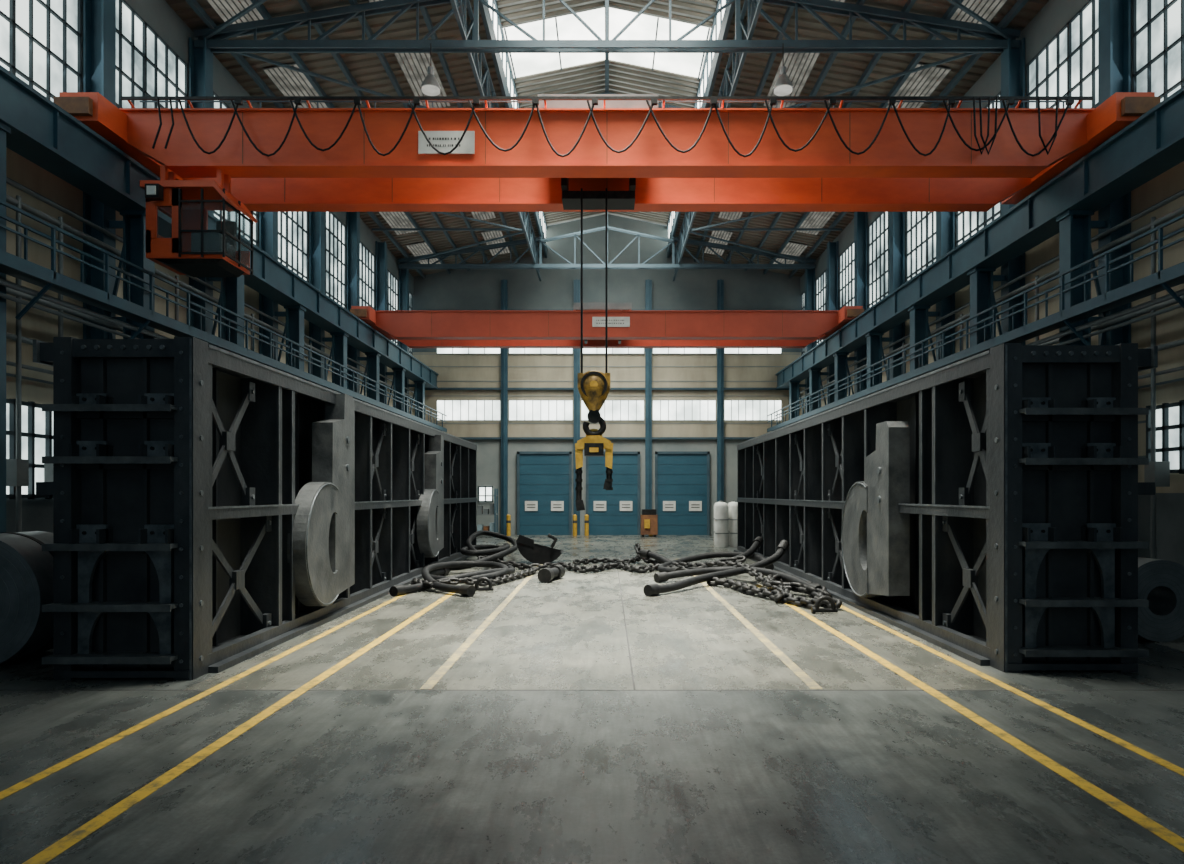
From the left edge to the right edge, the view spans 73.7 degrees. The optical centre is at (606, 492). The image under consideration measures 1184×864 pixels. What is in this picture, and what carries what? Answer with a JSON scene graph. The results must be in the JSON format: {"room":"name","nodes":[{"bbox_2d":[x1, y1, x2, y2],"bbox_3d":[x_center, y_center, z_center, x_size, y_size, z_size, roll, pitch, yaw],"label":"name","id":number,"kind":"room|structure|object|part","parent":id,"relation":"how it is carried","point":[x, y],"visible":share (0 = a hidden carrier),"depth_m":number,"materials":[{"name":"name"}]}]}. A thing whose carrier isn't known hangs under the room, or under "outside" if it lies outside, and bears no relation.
{"room":"factory floor","nodes":[
{"label":"factory floor","id":0,"kind":"room"},
{"bbox_2d":[6,0,414,532],"bbox_3d":[-9.342,-4.125,14.800,0.315,12.250,45.600,0,0,0],"label":"wall","id":1,"kind":"structure","parent":0,"point":[37,387],"depth_m":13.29,"materials":[{"name":"grey paint"}]},
{"bbox_2d":[6,398,52,499],"bbox_3d":[-9.145,-0.675,11.750,0.090,1.550,3.160,0,0,0],"label":"window","id":2,"kind":"structure","parent":1,"relation":"in","point":[37,424],"depth_m":12.49,"materials":[{"name":"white glass"}]},
{"bbox_2d":[0,0,81,101],"bbox_3d":[-9.240,-7.650,12.250,0.080,3.500,3.140,0,0,0],"label":"window","id":3,"kind":"structure","parent":1,"relation":"in","point":[41,40],"depth_m":12.96,"materials":[{"name":"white glass"}]},
{"bbox_2d":[116,0,187,107],"bbox_3d":[-9.240,-7.650,15.750,0.080,3.500,3.140,0,0,0],"label":"window","id":4,"kind":"structure","parent":1,"relation":"in","point":[146,65],"depth_m":15.71,"materials":[{"name":"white glass"}]},
{"bbox_2d":[213,91,257,245],"bbox_3d":[-9.240,-7.650,19.250,0.080,3.500,3.140,0,0,0],"label":"window","id":5,"kind":"structure","parent":1,"relation":"in","point":[215,104],"depth_m":20.56,"materials":[{"name":"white glass"}]},
{"bbox_2d":[278,212,307,281],"bbox_3d":[-9.240,-7.650,22.750,0.080,3.500,3.140,0,0,0],"label":"window","id":6,"kind":"structure","parent":1,"relation":"in","point":[292,226],"depth_m":23.39,"materials":[{"name":"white glass"}]},
{"bbox_2d":[325,212,345,307],"bbox_3d":[-9.240,-7.650,26.250,0.080,3.500,3.140,0,0,0],"label":"window","id":7,"kind":"structure","parent":1,"relation":"in","point":[335,230],"depth_m":26.92,"materials":[{"name":"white glass"}]},
{"bbox_2d":[360,241,374,309],"bbox_3d":[-9.240,-7.650,29.750,0.080,3.500,3.140,0,0,0],"label":"window","id":8,"kind":"structure","parent":1,"relation":"in","point":[367,258],"depth_m":30.39,"materials":[{"name":"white glass"}]},
{"bbox_2d":[387,269,397,344],"bbox_3d":[-9.240,-7.650,33.250,0.080,3.500,3.140,0,0,0],"label":"window","id":9,"kind":"structure","parent":1,"relation":"in","point":[392,281],"depth_m":34.02,"materials":[{"name":"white glass"}]},
{"bbox_2d":[409,291,412,355],"bbox_3d":[-9.240,-7.650,36.275,0.080,3.500,2.190,0,0,0],"label":"window","id":10,"kind":"structure","parent":1,"relation":"in","point":[410,293],"depth_m":37.08,"materials":[{"name":"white glass"}]},
{"bbox_2d":[0,535,1183,863],"bbox_3d":[0.000,2.148,14.950,19.000,0.304,45.900,0,0,0],"label":"floor","id":11,"kind":"structure","parent":0,"point":[595,719],"depth_m":6.28,"materials":[{"name":"concrete"}]},
{"bbox_2d":[0,121,10,532],"bbox_3d":[-8.615,-4.000,10.500,1.130,12.000,0.440,0,0,0],"label":"steel column","id":12,"kind":"structure","parent":11,"relation":"on","point":[4,129],"depth_m":10.60,"materials":[{"name":"metal"}]},
{"bbox_2d":[0,531,52,662],"bbox_3d":[-7.220,1.240,9.498,1.536,1.536,1.004,0,0,0],"label":"cylinder","id":13,"kind":"object","parent":11,"relation":"on","point":[26,571],"visible":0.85,"depth_m":9.00,"materials":[{"name":"grey paint"}]},
{"bbox_2d":[83,0,154,338],"bbox_3d":[-8.615,-4.000,14.000,1.130,12.000,0.440,0,0,0],"label":"steel column","id":14,"kind":"structure","parent":11,"relation":"on","point":[99,16],"depth_m":13.97,"materials":[{"name":"metal"}]},
{"bbox_2d":[189,38,246,346],"bbox_3d":[-8.615,-4.000,17.500,1.130,12.000,0.440,0,0,0],"label":"steel column","id":15,"kind":"structure","parent":11,"relation":"on","point":[231,297],"depth_m":17.48,"materials":[{"name":"metal"}]},
{"bbox_2d":[200,0,540,280],"bbox_3d":[-6.050,-10.570,23.100,5.935,1.140,28.400,0,0,0],"label":"lattice","id":16,"kind":"object","parent":15,"relation":"attached to","point":[525,219],"visible":0.6,"depth_m":19.95,"materials":[{"name":"blue paint"}]},
{"bbox_2d":[33,337,476,679],"bbox_3d":[-5.212,0.165,17.677,1.937,3.670,18.765,0,0,0],"label":"steel framework structure","id":17,"kind":"object","parent":11,"relation":"on","point":[215,508],"visible":1,"depth_m":9.35,"materials":[{"name":"black metal"}]},
{"bbox_2d":[259,212,305,370],"bbox_3d":[-8.615,-4.000,21.000,1.130,12.000,0.440,0,0,0],"label":"steel column","id":18,"kind":"structure","parent":11,"relation":"on","point":[268,221],"depth_m":20.98,"materials":[{"name":"metal"}]},
{"bbox_2d":[309,212,348,387],"bbox_3d":[-8.615,-4.000,24.500,1.130,12.000,0.440,0,0,0],"label":"steel column","id":19,"kind":"structure","parent":11,"relation":"on","point":[338,353],"depth_m":24.48,"materials":[{"name":"metal"}]},
{"bbox_2d":[347,212,380,400],"bbox_3d":[-8.615,-4.000,28.000,1.130,12.000,0.440,0,0,0],"label":"steel column","id":20,"kind":"structure","parent":11,"relation":"on","point":[353,218],"depth_m":27.98,"materials":[{"name":"metal"}]},
{"bbox_2d":[376,241,405,411],"bbox_3d":[-8.615,-4.000,31.500,1.130,12.000,0.440,0,0,0],"label":"steel column","id":21,"kind":"structure","parent":11,"relation":"on","point":[398,383],"depth_m":31.48,"materials":[{"name":"metal"}]},
{"bbox_2d":[399,269,425,418],"bbox_3d":[-8.615,-4.000,35.000,1.130,12.000,0.440,0,0,0],"label":"steel column","id":22,"kind":"structure","parent":11,"relation":"on","point":[419,391],"depth_m":34.98,"materials":[{"name":"metal"}]},
{"bbox_2d":[389,563,514,596],"bbox_3d":[-2.929,1.839,17.647,0.994,0.322,5.324,0,0,18],"label":"hose","id":23,"kind":"object","parent":11,"relation":"on","point":[398,590],"visible":0.77,"depth_m":16.15,"materials":[{"name":"black rubber"}]},
{"bbox_2d":[422,561,507,596],"bbox_3d":[-3.251,1.829,17.464,1.930,0.343,4.770,0,0,0],"label":"hose","id":24,"kind":"object","parent":11,"relation":"on","point":[431,572],"visible":0.89,"depth_m":17.48,"materials":[{"name":"black rubber"}]},
{"bbox_2d":[411,567,537,587],"bbox_3d":[-2.548,1.864,17.732,1.492,0.273,4.162,0,0,40],"label":"chain","id":25,"kind":"object","parent":11,"relation":"on","point":[506,578],"visible":0.81,"depth_m":16.65,"materials":[{"name":"black metal"}]},
{"bbox_2d":[449,530,517,570],"bbox_3d":[-3.440,1.596,22.620,1.568,0.808,5.975,0,0,0],"label":"hose","id":26,"kind":"object","parent":11,"relation":"on","point":[500,555],"visible":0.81,"depth_m":22.93,"materials":[{"name":"black rubber"}]},
{"bbox_2d":[474,577,493,590],"bbox_3d":[-2.510,1.849,16.000,0.420,0.302,0.120,0,0,0],"label":"shackle","id":27,"kind":"object","parent":11,"relation":"on","point":[490,588],"visible":0.83,"depth_m":15.97,"materials":[{"name":"black metal"}]},
{"bbox_2d":[460,543,509,568],"bbox_3d":[-3.458,1.739,22.017,1.347,0.521,4.279,0,0,-3],"label":"hose","id":28,"kind":"object","parent":11,"relation":"on","point":[484,549],"visible":0.75,"depth_m":21.58,"materials":[{"name":"black rubber"}]},
{"bbox_2d":[477,489,497,537],"bbox_3d":[-5.800,0.900,35.750,1.620,2.200,0.720,0,0,0],"label":"storage rack","id":29,"kind":"object","parent":11,"relation":"on","point":[493,527],"visible":0.54,"depth_m":35.50,"materials":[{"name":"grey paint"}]},
{"bbox_2d":[506,514,510,535],"bbox_3d":[-4.600,1.500,36.900,0.205,1.000,0.210,0,0,0],"label":"bollard","id":30,"kind":"object","parent":11,"relation":"on","point":[508,517],"visible":1,"depth_m":36.81,"materials":[{"name":"yellow metal"}]},
{"bbox_2d":[516,534,562,563],"bbox_3d":[-1.907,1.564,22.550,1.286,0.871,1.000,0,0,0],"label":"bucket","id":31,"kind":"object","parent":11,"relation":"on","point":[532,552],"visible":0.96,"depth_m":22.15,"materials":[{"name":"black metal"}]},
{"bbox_2d":[537,565,564,582],"bbox_3d":[-1.270,1.842,18.050,0.339,0.316,1.066,0,0,14],"label":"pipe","id":32,"kind":"object","parent":11,"relation":"on","point":[545,575],"visible":1,"depth_m":17.63,"materials":[{"name":"black metal"}]},
{"bbox_2d":[573,514,576,535],"bbox_3d":[-1.500,1.500,36.900,0.205,1.000,0.210,0,0,0],"label":"bollard","id":33,"kind":"object","parent":11,"relation":"on","point":[574,515],"visible":1,"depth_m":36.81,"materials":[{"name":"yellow metal"}]},
{"bbox_2d":[584,514,588,535],"bbox_3d":[-0.950,1.500,36.900,0.205,1.000,0.210,0,0,0],"label":"bollard","id":34,"kind":"object","parent":11,"relation":"on","point":[586,521],"visible":1,"depth_m":36.81,"materials":[{"name":"yellow metal"}]},
{"bbox_2d":[573,556,640,564],"bbox_3d":[0.023,1.901,22.232,2.072,0.196,0.752,0,0,-12],"label":"chain","id":35,"kind":"object","parent":11,"relation":"on","point":[631,560],"visible":0.93,"depth_m":22.19,"materials":[{"name":"black metal"}]},
{"bbox_2d":[477,556,745,572],"bbox_3d":[0.123,1.749,20.240,6.863,0.501,1.443,0,0,12],"label":"chain","id":36,"kind":"object","parent":11,"relation":"on","point":[618,565],"visible":0.78,"depth_m":20.18,"materials":[{"name":"black metal"}]},
{"bbox_2d":[641,509,657,536],"bbox_3d":[1.925,1.375,36.175,0.750,1.250,0.650,0,0,0],"label":"trolley","id":37,"kind":"object","parent":11,"relation":"on","point":[649,519],"visible":1,"depth_m":35.90,"materials":[{"name":"brown metal"}]},
{"bbox_2d":[639,537,763,564],"bbox_3d":[2.483,1.582,20.759,3.359,0.812,1.620,0,0,6],"label":"hose","id":38,"kind":"object","parent":11,"relation":"on","point":[758,541],"visible":0.6,"depth_m":21.04,"materials":[{"name":"black rubber"}]},
{"bbox_2d":[634,543,789,602],"bbox_3d":[2.394,1.715,18.561,1.058,0.569,8.726,0,0,-16],"label":"chain","id":39,"kind":"object","parent":11,"relation":"on","point":[759,577],"visible":0.69,"depth_m":18.18,"materials":[{"name":"black metal"}]},
{"bbox_2d":[658,552,773,571],"bbox_3d":[2.658,1.790,20.190,2.775,0.420,2.585,0,0,0],"label":"hose","id":40,"kind":"object","parent":11,"relation":"on","point":[663,567],"visible":0.66,"depth_m":20.95,"materials":[{"name":"black rubber"}]},
{"bbox_2d":[643,540,789,595],"bbox_3d":[2.427,1.550,17.002,4.790,0.899,0.488,0,0,-44],"label":"hose","id":41,"kind":"object","parent":11,"relation":"on","point":[651,589],"visible":0.94,"depth_m":16.93,"materials":[{"name":"black rubber"}]},
{"bbox_2d":[713,500,721,544],"bbox_3d":[4.350,1.140,30.300,0.524,1.720,0.524,0,0,18],"label":"gas cylinder","id":42,"kind":"object","parent":11,"relation":"on","point":[719,500],"visible":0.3,"depth_m":30.22,"materials":[{"name":"white paint"}]},
{"bbox_2d":[715,501,728,547],"bbox_3d":[4.250,1.140,29.200,0.524,1.720,0.524,0,0,18],"label":"gas cylinder","id":43,"kind":"object","parent":11,"relation":"on","point":[721,508],"visible":1,"depth_m":29.00,"materials":[{"name":"white paint"}]},
{"bbox_2d":[728,500,734,544],"bbox_3d":[4.900,1.140,30.500,0.524,1.720,0.524,0,0,18],"label":"gas cylinder","id":44,"kind":"object","parent":11,"relation":"on","point":[733,500],"visible":0.12,"depth_m":30.34,"materials":[{"name":"white paint"}]},
{"bbox_2d":[729,501,736,546],"bbox_3d":[4.800,1.140,29.300,0.524,1.720,0.524,0,0,18],"label":"gas cylinder","id":45,"kind":"object","parent":11,"relation":"on","point":[733,506],"visible":0.51,"depth_m":29.09,"materials":[{"name":"white paint"}]},
{"bbox_2d":[654,566,821,588],"bbox_3d":[3.055,1.825,16.948,4.002,0.350,1.646,0,0,40],"label":"hose","id":46,"kind":"object","parent":11,"relation":"on","point":[662,576],"visible":0.73,"depth_m":17.59,"materials":[{"name":"black rubber"}]},
{"bbox_2d":[707,577,820,608],"bbox_3d":[2.999,1.901,15.263,0.378,0.198,3.927,0,0,-21],"label":"chain","id":47,"kind":"object","parent":11,"relation":"on","point":[800,601],"visible":0.95,"depth_m":15.02,"materials":[{"name":"black metal"}]},
{"bbox_2d":[788,269,814,418],"bbox_3d":[8.615,-4.000,35.000,1.130,12.000,0.440,0,0,0],"label":"steel column","id":48,"kind":"structure","parent":11,"relation":"on","point":[794,391],"depth_m":34.98,"materials":[{"name":"metal"}]},
{"bbox_2d":[765,574,841,608],"bbox_3d":[3.727,1.855,15.134,1.046,0.290,3.507,0,0,0],"label":"chain","id":49,"kind":"object","parent":11,"relation":"on","point":[775,580],"visible":0.7,"depth_m":15.33,"materials":[{"name":"black metal"}]},
{"bbox_2d":[808,241,837,411],"bbox_3d":[8.615,-4.000,31.500,1.130,12.000,0.440,0,0,0],"label":"steel column","id":50,"kind":"structure","parent":11,"relation":"on","point":[815,383],"depth_m":31.48,"materials":[{"name":"metal"}]},
{"bbox_2d":[811,595,837,613],"bbox_3d":[3.610,1.849,13.100,0.420,0.302,0.120,0,0,0],"label":"shackle","id":51,"kind":"object","parent":11,"relation":"on","point":[819,600],"visible":1,"depth_m":13.07,"materials":[{"name":"black metal"}]},
{"bbox_2d":[833,212,866,400],"bbox_3d":[8.615,-4.000,28.000,1.130,12.000,0.440,0,0,0],"label":"steel column","id":52,"kind":"structure","parent":11,"relation":"on","point":[860,218],"depth_m":27.98,"materials":[{"name":"metal"}]},
{"bbox_2d":[865,212,904,387],"bbox_3d":[8.615,-4.000,24.500,1.130,12.000,0.440,0,0,0],"label":"steel column","id":53,"kind":"structure","parent":11,"relation":"on","point":[875,353],"depth_m":24.48,"materials":[{"name":"metal"}]},
{"bbox_2d":[908,212,954,370],"bbox_3d":[8.615,-4.000,21.000,1.130,12.000,0.440,0,0,0],"label":"steel column","id":54,"kind":"structure","parent":11,"relation":"on","point":[945,221],"depth_m":20.98,"materials":[{"name":"metal"}]},
{"bbox_2d":[734,343,1157,672],"bbox_3d":[5.212,0.165,17.858,1.937,3.670,18.405,0,0,0],"label":"steel framework structure","id":55,"kind":"object","parent":11,"relation":"on","point":[982,508],"visible":0.98,"depth_m":9.26,"materials":[{"name":"black metal"}]},
{"bbox_2d":[967,38,1024,346],"bbox_3d":[8.615,-4.000,17.500,1.130,12.000,0.440,0,0,0],"label":"steel column","id":56,"kind":"structure","parent":11,"relation":"on","point":[982,297],"depth_m":17.48,"materials":[{"name":"metal"}]},
{"bbox_2d":[673,0,1013,280],"bbox_3d":[6.050,-10.570,23.100,5.935,1.140,28.400,0,0,0],"label":"lattice","id":57,"kind":"object","parent":56,"relation":"attached to","point":[688,219],"visible":0.6,"depth_m":20.04,"materials":[{"name":"blue paint"}]},
{"bbox_2d":[1056,0,1130,344],"bbox_3d":[8.615,-4.000,14.000,1.130,12.000,0.440,0,0,0],"label":"steel column","id":58,"kind":"structure","parent":11,"relation":"on","point":[1114,16],"depth_m":13.97,"materials":[{"name":"metal"}]},
{"bbox_2d":[1138,556,1183,641],"bbox_3d":[7.450,1.450,11.098,1.116,1.116,1.004,0,0,0],"label":"coil","id":59,"kind":"object","parent":11,"relation":"on","point":[1160,582],"visible":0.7,"depth_m":10.60,"materials":[{"name":"grey paint"}]},
{"bbox_3d":[-8.615,-4.000,-3.500,1.130,12.000,0.440,0,0,0],"label":"steel column","id":60,"kind":"structure","parent":11,"relation":"on","visible":0},
{"bbox_2d":[0,65,438,388],"bbox_3d":[-8.310,-5.335,14.790,0.580,0.770,45.580,0,0,0],"label":"girder","id":61,"kind":"object","parent":60,"relation":"on","point":[43,133],"visible":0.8,"depth_m":12.98,"materials":[{"name":"metal"}]},
{"bbox_2d":[53,92,1160,510],"bbox_3d":[0.000,-3.155,13.975,17.040,6.950,3.650,0,0,0],"label":"crane","id":62,"kind":"object","parent":61,"relation":"on","point":[581,153],"visible":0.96,"depth_m":13.00,"materials":[{"name":"orange paint"}]},
{"bbox_3d":[-2.640,-5.765,12.983,0.920,0.370,0.034,0,0,0],"label":"sign plate","id":63,"kind":"part","parent":62,"relation":"part of","materials":[{"name":"white paint"}]},
{"bbox_2d":[350,303,863,347],"bbox_3d":[0.000,-5.935,27.975,17.040,1.210,3.650,0,0,0],"label":"crane","id":64,"kind":"object","parent":61,"relation":"on","point":[627,327],"visible":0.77,"depth_m":27.00,"materials":[{"name":"red paint"}]},
{"bbox_3d":[0.140,-5.850,26.983,1.280,0.340,0.034,0,0,0],"label":"sign plate","id":65,"kind":"part","parent":64,"relation":"part of","materials":[{"name":"white paint"}]},
{"bbox_3d":[8.615,-4.000,-3.500,1.130,12.000,0.440,0,0,0],"label":"steel column","id":66,"kind":"structure","parent":11,"relation":"on","visible":0},
{"bbox_2d":[775,86,1183,388],"bbox_3d":[8.310,-5.335,14.790,0.580,0.770,45.580,0,0,0],"label":"girder","id":67,"kind":"object","parent":66,"relation":"on","point":[1152,144],"visible":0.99,"depth_m":14.99,"materials":[{"name":"metal"}]},
{"bbox_2d":[413,214,800,534],"bbox_3d":[0.000,-5.650,37.740,19.000,15.300,0.320,0,0,0],"label":"wall","id":68,"kind":"structure","parent":0,"point":[462,289],"depth_m":37.60,"materials":[{"name":"beige metal"}]},
{"bbox_2d":[0,199,446,431],"bbox_3d":[-7.867,-3.033,14.750,0.534,1.294,45.500,0,0,0],"label":"railing","id":69,"kind":"object","parent":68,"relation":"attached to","point":[12,265],"visible":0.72,"depth_m":13.03,"materials":[{"name":"metal"}]},
{"bbox_2d":[436,400,500,420],"bbox_3d":[-6.585,-3.935,37.555,3.060,1.010,0.050,0,0,0],"label":"window","id":70,"kind":"structure","parent":68,"relation":"in","point":[455,410],"depth_m":37.57,"materials":[{"name":"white glass"}]},
{"bbox_2d":[436,348,500,353],"bbox_3d":[-6.585,-6.800,37.555,3.060,0.400,0.050,0,0,0],"label":"window","id":71,"kind":"structure","parent":68,"relation":"in","point":[438,350],"depth_m":37.57,"materials":[{"name":"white glass"}]},
{"bbox_2d":[478,486,492,501],"bbox_3d":[-5.775,0.050,37.550,0.710,0.760,0.060,0,0,0],"label":"window","id":72,"kind":"structure","parent":68,"relation":"in","point":[482,490],"depth_m":37.56,"materials":[{"name":"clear glass"}]},
{"bbox_2d":[508,400,572,420],"bbox_3d":[-3.150,-3.935,37.555,3.070,1.010,0.050,0,0,0],"label":"window","id":73,"kind":"structure","parent":68,"relation":"in","point":[518,410],"depth_m":37.57,"materials":[{"name":"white glass"}]},
{"bbox_2d":[508,348,572,353],"bbox_3d":[-3.150,-6.800,37.555,3.070,0.400,0.050,0,0,0],"label":"window","id":74,"kind":"structure","parent":68,"relation":"in","point":[510,350],"depth_m":37.57,"materials":[{"name":"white glass"}]},
{"bbox_2d":[517,451,571,534],"bbox_3d":[-2.975,0.015,37.500,2.590,3.970,0.160,0,0,0],"label":"door","id":75,"kind":"structure","parent":68,"relation":"in","point":[544,478],"depth_m":37.48,"materials":[{"name":"blue paint"}]},
{"bbox_2d":[425,279,788,534],"bbox_3d":[0.000,-4.050,37.440,18.000,12.100,0.280,0,0,0],"label":"steel wall frame","id":76,"kind":"structure","parent":68,"relation":"attached to","point":[504,388],"depth_m":37.40,"materials":[{"name":"blue paint"}]},
{"bbox_2d":[586,451,639,534],"bbox_3d":[0.285,0.015,37.500,2.570,3.970,0.160,0,0,0],"label":"door","id":77,"kind":"structure","parent":68,"relation":"in","point":[616,511],"depth_m":37.48,"materials":[{"name":"blue paint"}]},
{"bbox_2d":[581,400,644,420],"bbox_3d":[0.270,-3.935,37.555,3.030,1.010,0.050,0,0,0],"label":"window","id":78,"kind":"structure","parent":68,"relation":"in","point":[611,410],"depth_m":37.57,"materials":[{"name":"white glass"}]},
{"bbox_2d":[583,348,644,353],"bbox_3d":[0.270,-6.800,37.555,3.030,0.400,0.050,0,0,0],"label":"window","id":79,"kind":"structure","parent":68,"relation":"in","point":[585,350],"depth_m":37.57,"materials":[{"name":"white glass"}]},
{"bbox_2d":[655,451,709,534],"bbox_3d":[3.575,0.015,37.500,2.590,3.970,0.160,0,0,0],"label":"door","id":80,"kind":"structure","parent":68,"relation":"in","point":[682,478],"depth_m":37.48,"materials":[{"name":"blue paint"}]},
{"bbox_2d":[652,400,715,420],"bbox_3d":[3.675,-3.935,37.555,3.040,1.010,0.050,0,0,0],"label":"window","id":81,"kind":"structure","parent":68,"relation":"in","point":[662,410],"depth_m":37.57,"materials":[{"name":"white glass"}]},
{"bbox_2d":[652,348,715,353],"bbox_3d":[3.675,-6.800,37.555,3.040,0.400,0.050,0,0,0],"label":"window","id":82,"kind":"structure","parent":68,"relation":"in","point":[654,350],"depth_m":37.57,"materials":[{"name":"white glass"}]},
{"bbox_2d":[724,400,781,420],"bbox_3d":[6.940,-3.935,37.555,2.750,1.010,0.050,0,0,0],"label":"window","id":83,"kind":"structure","parent":68,"relation":"in","point":[734,410],"depth_m":37.57,"materials":[{"name":"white glass"}]},
{"bbox_2d":[724,348,781,353],"bbox_3d":[6.940,-6.800,37.555,2.750,0.400,0.050,0,0,0],"label":"window","id":84,"kind":"structure","parent":68,"relation":"in","point":[726,350],"depth_m":37.57,"materials":[{"name":"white glass"}]},
{"bbox_2d":[165,0,1048,277],"bbox_3d":[0.000,-11.460,14.800,19.000,2.481,45.600,0,0,0],"label":"ceiling","id":85,"kind":"structure","parent":0,"point":[378,72],"depth_m":20.28,"materials":[{"name":"blue paint"}]},
{"bbox_2d":[487,0,726,238],"bbox_3d":[0.000,-12.515,14.800,5.900,1.630,45.600,0,0,0],"label":"skylight","id":86,"kind":"object","parent":85,"relation":"attached to","point":[662,74],"visible":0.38,"depth_m":23.28,"materials":[{"name":"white glass"}]},
{"bbox_2d":[206,0,1007,263],"bbox_3d":[0.000,-10.758,23.300,16.940,0.724,26.200,0,0,0],"label":"skylights","id":87,"kind":"object","parent":85,"relation":"attached to","point":[414,66],"visible":0.27,"depth_m":20.55,"materials":[{"name":"grey paint"}]},
{"bbox_2d":[193,0,1020,52],"bbox_3d":[0.000,-11.485,17.500,18.222,3.329,0.300,0,0,0],"label":"roof truss","id":88,"kind":"object","parent":85,"relation":"attached to","point":[218,43],"visible":1,"depth_m":17.47,"materials":[{"name":"metal"}]},
{"bbox_2d":[420,43,440,95],"bbox_3d":[-3.860,-9.325,17.300,0.460,1.050,0.460,0,0,0],"label":"lamp","id":89,"kind":"object","parent":88,"relation":"hanging from","point":[430,86],"visible":0.98,"depth_m":17.21,"materials":[{"name":"black metal"}]},
{"bbox_2d":[773,43,793,95],"bbox_3d":[3.860,-9.325,17.300,0.460,1.050,0.460,0,0,0],"label":"lamp","id":90,"kind":"object","parent":88,"relation":"hanging from","point":[783,86],"visible":1,"depth_m":17.21,"materials":[{"name":"black metal"}]},
{"bbox_2d":[398,212,815,268],"bbox_3d":[0.000,-11.485,34.500,18.222,3.329,0.300,0,0,0],"label":"roof truss","id":91,"kind":"object","parent":85,"relation":"attached to","point":[539,239],"visible":0.78,"depth_m":34.38,"materials":[{"name":"metal"}]},
{"bbox_2d":[535,92,681,107],"bbox_3d":[0.000,-11.485,26.000,18.222,3.329,0.300,0,0,0],"label":"roof truss","id":92,"kind":"object","parent":85,"relation":"attached to","point":[659,104],"visible":0.02,"depth_m":25.88,"materials":[{"name":"grey metal"}]},
{"bbox_2d":[767,214,1183,431],"bbox_3d":[7.867,-3.033,14.750,0.534,1.294,45.500,0,0,0],"label":"railing","id":93,"kind":"object","parent":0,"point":[1165,279],"visible":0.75,"depth_m":13.56,"materials":[{"name":"metal"}]},
{"bbox_2d":[799,0,1183,565],"bbox_3d":[9.342,-4.125,14.800,0.315,12.250,45.600,0,0,0],"label":"wall","id":94,"kind":"structure","parent":0,"point":[1055,14],"depth_m":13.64,"materials":[{"name":"grey paint"}]},
{"bbox_2d":[801,291,804,355],"bbox_3d":[9.240,-7.650,36.275,0.080,3.500,2.190,0,0,0],"label":"window","id":95,"kind":"structure","parent":94,"relation":"in","point":[803,293],"depth_m":37.08,"materials":[{"name":"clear glass"}]},
{"bbox_2d":[816,269,826,344],"bbox_3d":[9.240,-7.650,33.250,0.080,3.500,3.140,0,0,0],"label":"window","id":96,"kind":"structure","parent":94,"relation":"in","point":[821,281],"depth_m":34.02,"materials":[{"name":"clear glass"}]},
{"bbox_2d":[839,241,853,309],"bbox_3d":[9.240,-7.650,29.750,0.080,3.500,3.140,0,0,0],"label":"window","id":97,"kind":"structure","parent":94,"relation":"in","point":[846,258],"depth_m":30.39,"materials":[{"name":"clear glass"}]},
{"bbox_2d":[868,212,888,307],"bbox_3d":[9.240,-7.650,26.250,0.080,3.500,3.140,0,0,0],"label":"window","id":98,"kind":"structure","parent":94,"relation":"in","point":[878,230],"depth_m":26.92,"materials":[{"name":"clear glass"}]},
{"bbox_2d":[906,212,935,281],"bbox_3d":[9.240,-7.650,22.750,0.080,3.500,3.140,0,0,0],"label":"window","id":99,"kind":"structure","parent":94,"relation":"in","point":[920,226],"depth_m":23.39,"materials":[{"name":"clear glass"}]},
{"bbox_2d":[956,91,1000,245],"bbox_3d":[9.240,-7.650,19.250,0.080,3.500,3.140,0,0,0],"label":"window","id":100,"kind":"structure","parent":94,"relation":"in","point":[968,224],"depth_m":19.94,"materials":[{"name":"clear glass"}]},
{"bbox_2d":[1026,0,1097,107],"bbox_3d":[9.240,-7.650,15.750,0.080,3.500,3.140,0,0,0],"label":"window","id":101,"kind":"structure","parent":94,"relation":"in","point":[1067,65],"depth_m":15.71,"materials":[{"name":"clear glass"}]},
{"bbox_2d":[1132,0,1183,101],"bbox_3d":[9.240,-7.650,12.250,0.080,3.500,3.140,0,0,0],"label":"window","id":102,"kind":"structure","parent":94,"relation":"in","point":[1157,25],"depth_m":13.25,"materials":[{"name":"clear glass"}]},
{"bbox_2d":[1146,400,1183,473],"bbox_3d":[9.145,-0.885,11.750,0.090,1.170,3.160,0,0,0],"label":"window","id":103,"kind":"structure","parent":94,"relation":"in","point":[1169,416],"depth_m":12.85,"materials":[{"name":"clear glass"}]}
]}

